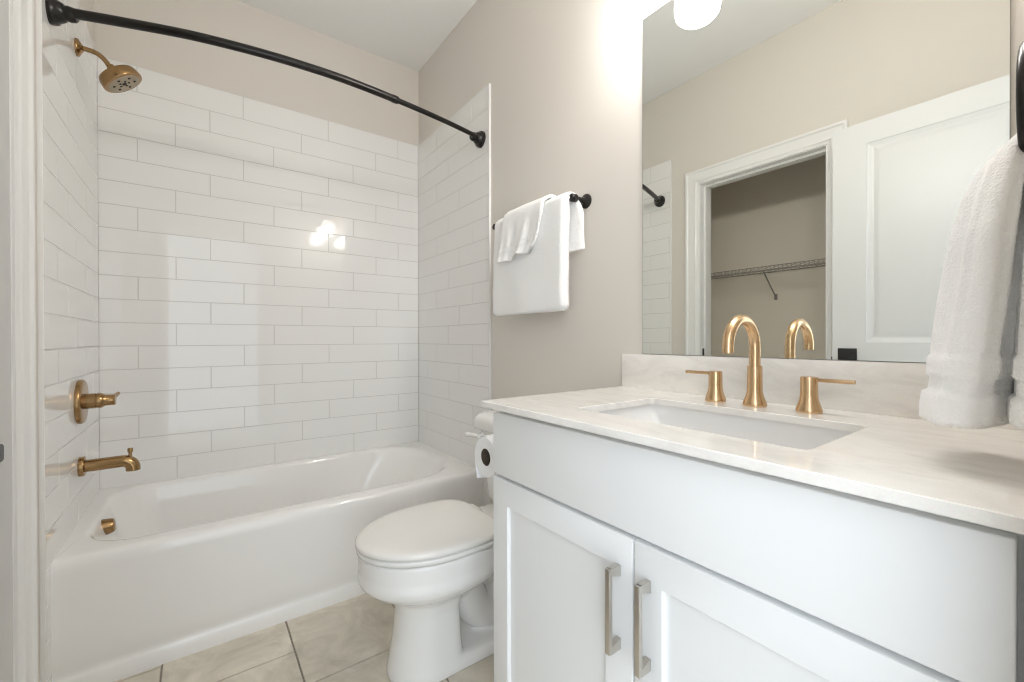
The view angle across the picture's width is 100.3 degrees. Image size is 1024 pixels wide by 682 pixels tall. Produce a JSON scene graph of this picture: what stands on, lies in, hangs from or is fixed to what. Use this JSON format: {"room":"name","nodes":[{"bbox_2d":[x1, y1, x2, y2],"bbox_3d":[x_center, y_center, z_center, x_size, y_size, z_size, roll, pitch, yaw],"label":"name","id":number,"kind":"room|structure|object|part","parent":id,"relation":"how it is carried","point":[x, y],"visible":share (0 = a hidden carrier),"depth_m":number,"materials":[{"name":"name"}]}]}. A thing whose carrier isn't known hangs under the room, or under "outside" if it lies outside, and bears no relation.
{"room":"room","nodes":[
{"label":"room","id":0,"kind":"room"},
{"bbox_2d":[33,0,93,681],"bbox_3d":[-1.068,-0.335,0.736,0.120,2.812,2.760,0,0,-36],"label":"wall","id":1,"kind":"structure","parent":0,"point":[88,5],"depth_m":1.20,"materials":[{"name":"white paint"}]},
{"bbox_2d":[0,0,37,681],"bbox_3d":[-1.045,-0.021,0.713,0.156,2.185,0.895,0,0,-36],"label":"door frame","id":2,"kind":"structure","parent":1,"relation":"attached to","point":[21,11],"depth_m":1.04,"materials":[{"name":"white paint"}]},
{"bbox_2d":[35,0,46,681],"bbox_3d":[-1.328,-0.093,1.205,0.012,2.325,0.006,0,0,-36],"label":"trim","id":3,"kind":"structure","parent":1,"relation":"attached to","point":[38,3],"depth_m":1.20,"materials":[{"name":"white paint"}]},
{"bbox_2d":[42,0,99,681],"bbox_3d":[-1.578,-0.094,1.544,0.010,2.324,0.836,0,0,-36],"label":"wall tiles","id":4,"kind":"structure","parent":1,"relation":"attached to","point":[69,81],"depth_m":1.45,"materials":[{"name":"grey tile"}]},
{"bbox_2d":[73,379,119,423],"bbox_3d":[-1.542,0.222,1.594,0.104,0.162,0.162,0,0,-36],"label":"shower valve","id":5,"kind":"object","parent":4,"relation":"attached to","point":[83,401],"visible":1,"depth_m":1.56,"materials":[{"name":"brown metal"}]},
{"bbox_3d":[-1.540,0.222,1.595,0.092,0.056,0.056,0,0,-36],"label":"handle","id":6,"kind":"part","parent":5,"relation":"part of","materials":[{"name":"brown metal"}]},
{"bbox_2d":[74,38,141,92],"bbox_3d":[-1.510,-1.020,1.606,0.181,0.156,0.134,0,0,-36],"label":"sprayer","id":7,"kind":"object","parent":4,"relation":"attached to","point":[117,78],"visible":1,"depth_m":1.59,"materials":[{"name":"brown metal"}]},
{"bbox_3d":[-1.543,-1.053,1.582,0.092,0.051,0.017,0,0,-36],"label":"arm","id":8,"kind":"part","parent":7,"relation":"part of","materials":[{"name":"brown metal"}]},
{"bbox_2d":[77,447,140,476],"bbox_3d":[-1.517,0.456,1.617,0.170,0.086,0.071,0,0,-36],"label":"tub spout","id":9,"kind":"object","parent":4,"relation":"attached to","point":[129,462],"visible":1,"depth_m":1.60,"materials":[{"name":"brown metal"}]},
{"bbox_3d":[-1.513,0.468,1.620,0.160,0.061,0.044,0,0,-36],"label":"spout","id":10,"kind":"part","parent":9,"relation":"part of","materials":[{"name":"brown metal"}]},
{"bbox_3d":[-1.473,0.430,1.649,0.017,0.034,0.017,0,0,-36],"label":"diverter knob","id":11,"kind":"part","parent":9,"relation":"part of","materials":[{"name":"brown metal"}]},
{"bbox_2d":[45,0,485,147],"bbox_3d":[-0.735,-0.998,1.666,1.517,0.101,0.197,0,0,-36],"label":"curtain rod","id":12,"kind":"object","parent":4,"relation":"attached to","point":[58,13],"visible":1,"depth_m":1.42,"materials":[{"name":"black metal"}]},
{"bbox_2d":[94,0,418,443],"bbox_3d":[-1.540,-0.341,2.176,2.500,2.812,0.120,0,0,-36],"label":"wall","id":13,"kind":"structure","parent":0,"point":[238,73],"depth_m":2.27,"materials":[{"name":"white paint"}]},
{"bbox_2d":[97,57,418,488],"bbox_3d":[-1.217,-0.298,2.332,1.505,1.924,0.010,0,0,-36],"label":"wall tiles","id":14,"kind":"structure","parent":13,"relation":"attached to","point":[258,260],"depth_m":2.21,"materials":[{"name":"white tile"}]},
{"bbox_2d":[114,593,493,681],"bbox_3d":[-0.388,1.121,0.614,2.500,0.100,4.050,0,0,-36],"label":"floor","id":15,"kind":"structure","parent":0,"point":[349,640],"depth_m":1.45,"materials":[{"name":"beige tile"}]},
{"bbox_2d":[51,441,482,681],"bbox_3d":[-0.982,0.859,2.019,1.506,0.412,0.776,0,0,-36],"label":"bathtub","id":16,"kind":"object","parent":15,"relation":"on","point":[152,574],"visible":0.85,"depth_m":1.60,"materials":[{"name":"white ceramic"}]},
{"bbox_2d":[355,410,498,681],"bbox_3d":[-0.157,0.681,1.519,0.773,0.770,0.484,0,0,-36],"label":"toilet","id":17,"kind":"object","parent":15,"relation":"on","point":[433,561],"visible":0.71,"depth_m":1.34,"materials":[{"name":"white ceramic"}]},
{"bbox_3d":[-0.288,0.621,1.423,0.447,0.021,0.382,0,0,-36],"label":"lid","id":18,"kind":"part","parent":17,"relation":"part of","materials":[{"name":"white plastic"}]},
{"bbox_3d":[-0.287,0.645,1.424,0.445,0.014,0.380,0,0,-36],"label":"seat","id":19,"kind":"part","parent":17,"relation":"part of","materials":[{"name":"white plastic"}]},
{"bbox_3d":[-0.165,0.862,1.514,0.738,0.409,0.376,0,0,-36],"label":"bowl","id":20,"kind":"part","parent":17,"relation":"part of","materials":[{"name":"white ceramic"}]},
{"bbox_3d":[-0.153,0.385,1.760,0.091,0.028,0.040,0,0,43],"label":"flush lever","id":21,"kind":"part","parent":17,"relation":"part of","materials":[{"name":"white ceramic"}]},
{"bbox_3d":[0.057,0.328,1.675,0.241,0.067,0.484,0,0,-36],"label":"tank lid","id":22,"kind":"part","parent":17,"relation":"part of","materials":[{"name":"white ceramic"}]},
{"bbox_3d":[0.063,0.513,1.680,0.215,0.307,0.420,0,0,-36],"label":"tank","id":23,"kind":"part","parent":17,"relation":"part of","materials":[{"name":"white ceramic"}]},
{"bbox_2d":[493,411,1023,681],"bbox_3d":[0.425,0.619,0.896,0.576,0.898,0.905,0,0,-36],"label":"vanity cabinet","id":24,"kind":"object","parent":15,"relation":"on","point":[616,560],"visible":0.87,"depth_m":0.62,"materials":[{"name":"white paint"}]},
{"bbox_3d":[0.090,0.651,0.936,0.020,0.605,0.440,0,0,-36],"label":"door","id":25,"kind":"part","parent":24,"relation":"part of","materials":[{"name":"white paint"}]},
{"bbox_3d":[0.181,0.481,0.767,0.032,0.152,0.011,0,0,-36],"label":"handle","id":26,"kind":"part","parent":24,"relation":"part of","materials":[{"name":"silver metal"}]},
{"bbox_3d":[0.219,0.481,0.716,0.032,0.152,0.011,0,0,-36],"label":"handle","id":27,"kind":"part","parent":24,"relation":"part of","materials":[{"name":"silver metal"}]},
{"bbox_2d":[481,354,1023,534],"bbox_3d":[0.422,0.107,0.902,0.572,0.124,0.920,0,0,-36],"label":"countertop","id":28,"kind":"structure","parent":24,"relation":"on","point":[893,454],"depth_m":0.73,"materials":[{"name":"stone"}]},
{"bbox_2d":[598,404,853,449],"bbox_3d":[0.397,0.241,0.877,0.321,0.144,0.498,0,0,-36],"label":"sink","id":29,"kind":"object","parent":28,"relation":"in","point":[798,436],"visible":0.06,"depth_m":0.97,"materials":[{"name":"white ceramic"}]},
{"bbox_2d":[685,314,855,413],"bbox_3d":[0.532,0.046,0.968,0.162,0.214,0.366,0,0,-36],"label":"faucet","id":30,"kind":"object","parent":28,"relation":"on","point":[808,403],"visible":1,"depth_m":0.99,"materials":[{"name":"gold metal"}]},
{"bbox_3d":[0.494,0.082,1.114,0.012,0.008,0.086,0,0,-36],"label":"lever","id":31,"kind":"part","parent":30,"relation":"part of","materials":[{"name":"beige metal"}]},
{"bbox_3d":[0.516,0.114,1.084,0.049,0.077,0.049,0,0,-36],"label":"handle","id":32,"kind":"part","parent":30,"relation":"part of","materials":[{"name":"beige metal"}]},
{"bbox_3d":[0.522,0.001,0.970,0.148,0.124,0.024,0,0,-36],"label":"spout","id":33,"kind":"part","parent":30,"relation":"part of","materials":[{"name":"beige metal"}]},
{"bbox_3d":[0.572,0.105,1.007,0.051,0.095,0.051,0,0,-36],"label":"spout","id":34,"kind":"part","parent":30,"relation":"part of","materials":[{"name":"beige metal"}]},
{"bbox_3d":[0.638,0.115,0.918,0.049,0.077,0.049,0,0,-36],"label":"handle","id":35,"kind":"part","parent":30,"relation":"part of","materials":[{"name":"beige metal"}]},
{"bbox_3d":[0.659,0.083,0.888,0.012,0.008,0.086,0,0,-36],"label":"lever","id":36,"kind":"part","parent":30,"relation":"part of","materials":[{"name":"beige metal"}]},
{"bbox_3d":[0.350,0.652,0.581,0.020,0.605,0.433,0,0,-36],"label":"door","id":37,"kind":"part","parent":24,"relation":"part of","materials":[{"name":"white paint"}]},
{"bbox_2d":[238,0,476,71],"bbox_3d":[-0.733,-1.793,1.064,2.500,0.100,2.900,0,0,-36],"label":"ceiling","id":38,"kind":"structure","parent":0,"point":[407,33],"depth_m":2.33,"materials":[{"name":"white paint"}]},
{"bbox_2d":[419,0,1023,502],"bbox_3d":[0.265,-0.342,1.713,0.135,2.812,2.760,0,0,-36],"label":"wall","id":39,"kind":"structure","parent":0,"point":[564,76],"depth_m":1.66,"materials":[{"name":"beige paint"}]},
{"bbox_2d":[418,85,488,505],"bbox_3d":[-0.356,-0.100,2.439,0.010,2.324,0.836,0,0,-36],"label":"wall tiles","id":40,"kind":"structure","parent":39,"relation":"attached to","point":[453,173],"depth_m":2.38,"materials":[{"name":"white tile"}]},
{"bbox_2d":[488,83,491,503],"bbox_3d":[-0.108,-0.099,2.099,0.012,2.325,0.006,0,0,-36],"label":"trim","id":41,"kind":"structure","parent":39,"relation":"attached to","point":[489,84],"depth_m":2.09,"materials":[{"name":"white paint"}]},
{"bbox_2d":[492,193,591,229],"bbox_3d":[0.096,-0.518,1.759,0.082,0.053,0.548,0,0,-36],"label":"towel bar","id":42,"kind":"object","parent":39,"relation":"attached to","point":[585,200],"visible":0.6,"depth_m":1.56,"materials":[{"name":"black metal"}]},
{"bbox_2d":[493,192,584,315],"bbox_3d":[0.089,-0.329,1.724,0.088,0.436,0.506,0,0,-36],"label":"bath towel","id":43,"kind":"object","parent":42,"relation":"hanging from","point":[537,281],"visible":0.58,"depth_m":1.61,"materials":[{"name":"white fabric"}]},
{"bbox_2d":[497,194,555,262],"bbox_3d":[0.064,-0.445,1.731,0.130,0.231,0.282,0,0,-36],"label":"washcloth","id":44,"kind":"object","parent":43,"relation":"on","point":[521,225],"visible":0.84,"depth_m":1.68,"materials":[{"name":"white fabric"}]},
{"bbox_3d":[0.242,-0.517,1.560,0.082,0.053,0.053,0,0,-36],"label":"post","id":45,"kind":"part","parent":42,"relation":"part of","materials":[{"name":"black metal"}]},
{"bbox_2d":[622,354,1020,429],"bbox_3d":[0.646,0.098,1.065,0.018,0.109,0.918,0,0,-36],"label":"backsplash","id":46,"kind":"structure","parent":39,"relation":"attached to","point":[881,388],"depth_m":1.01,"materials":[{"name":"stone"}]},
{"bbox_2d":[642,0,1010,362],"bbox_3d":[0.651,-0.494,1.066,0.006,1.074,0.774,0,0,-36],"label":"mirror","id":47,"kind":"object","parent":39,"relation":"attached to","point":[809,166],"visible":0.8,"depth_m":1.00,"materials":[{"name":"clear mirror"}]},
{"bbox_2d":[919,134,1023,429],"bbox_3d":[0.597,-0.076,0.533,0.181,0.359,0.122,0,0,-34],"label":"hand towel","id":48,"kind":"object","parent":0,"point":[975,360],"visible":0.98,"depth_m":0.51,"materials":[{"name":"white fabric"}]},
{"bbox_3d":[0.346,-0.335,0.198,1.525,2.812,0.120,0,0,-36],"label":"wall","id":49,"kind":"structure","parent":0,"visible":0},
{"bbox_2d":[0,444,3,461],"bbox_3d":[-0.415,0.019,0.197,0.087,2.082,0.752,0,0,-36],"label":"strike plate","id":50,"kind":"structure","parent":49,"relation":"in","point":[1,445],"depth_m":0.47,"materials":[{"name":"silver metal"}]},
{"bbox_2d":[1015,41,1023,151],"bbox_3d":[0.648,-0.300,0.518,0.157,0.180,0.039,0,0,-36],"label":"towel ring","id":51,"kind":"object","parent":49,"relation":"attached to","point":[1019,89],"visible":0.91,"depth_m":0.49,"materials":[{"name":"black metal"}]},
{"bbox_3d":[0.017,0.309,1.215,0.147,0.048,0.094,0,0,-36],"label":"paper holder","id":52,"kind":"object","parent":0,"visible":0},
{"bbox_2d":[475,434,496,477],"bbox_3d":[-0.033,0.337,1.228,0.105,0.141,0.117,0,0,-36],"label":"toilet paper roll","id":53,"kind":"object","parent":52,"relation":"hanging from","point":[484,444],"visible":0.43,"depth_m":1.21,"materials":[{"name":"white paper"}]}
]}

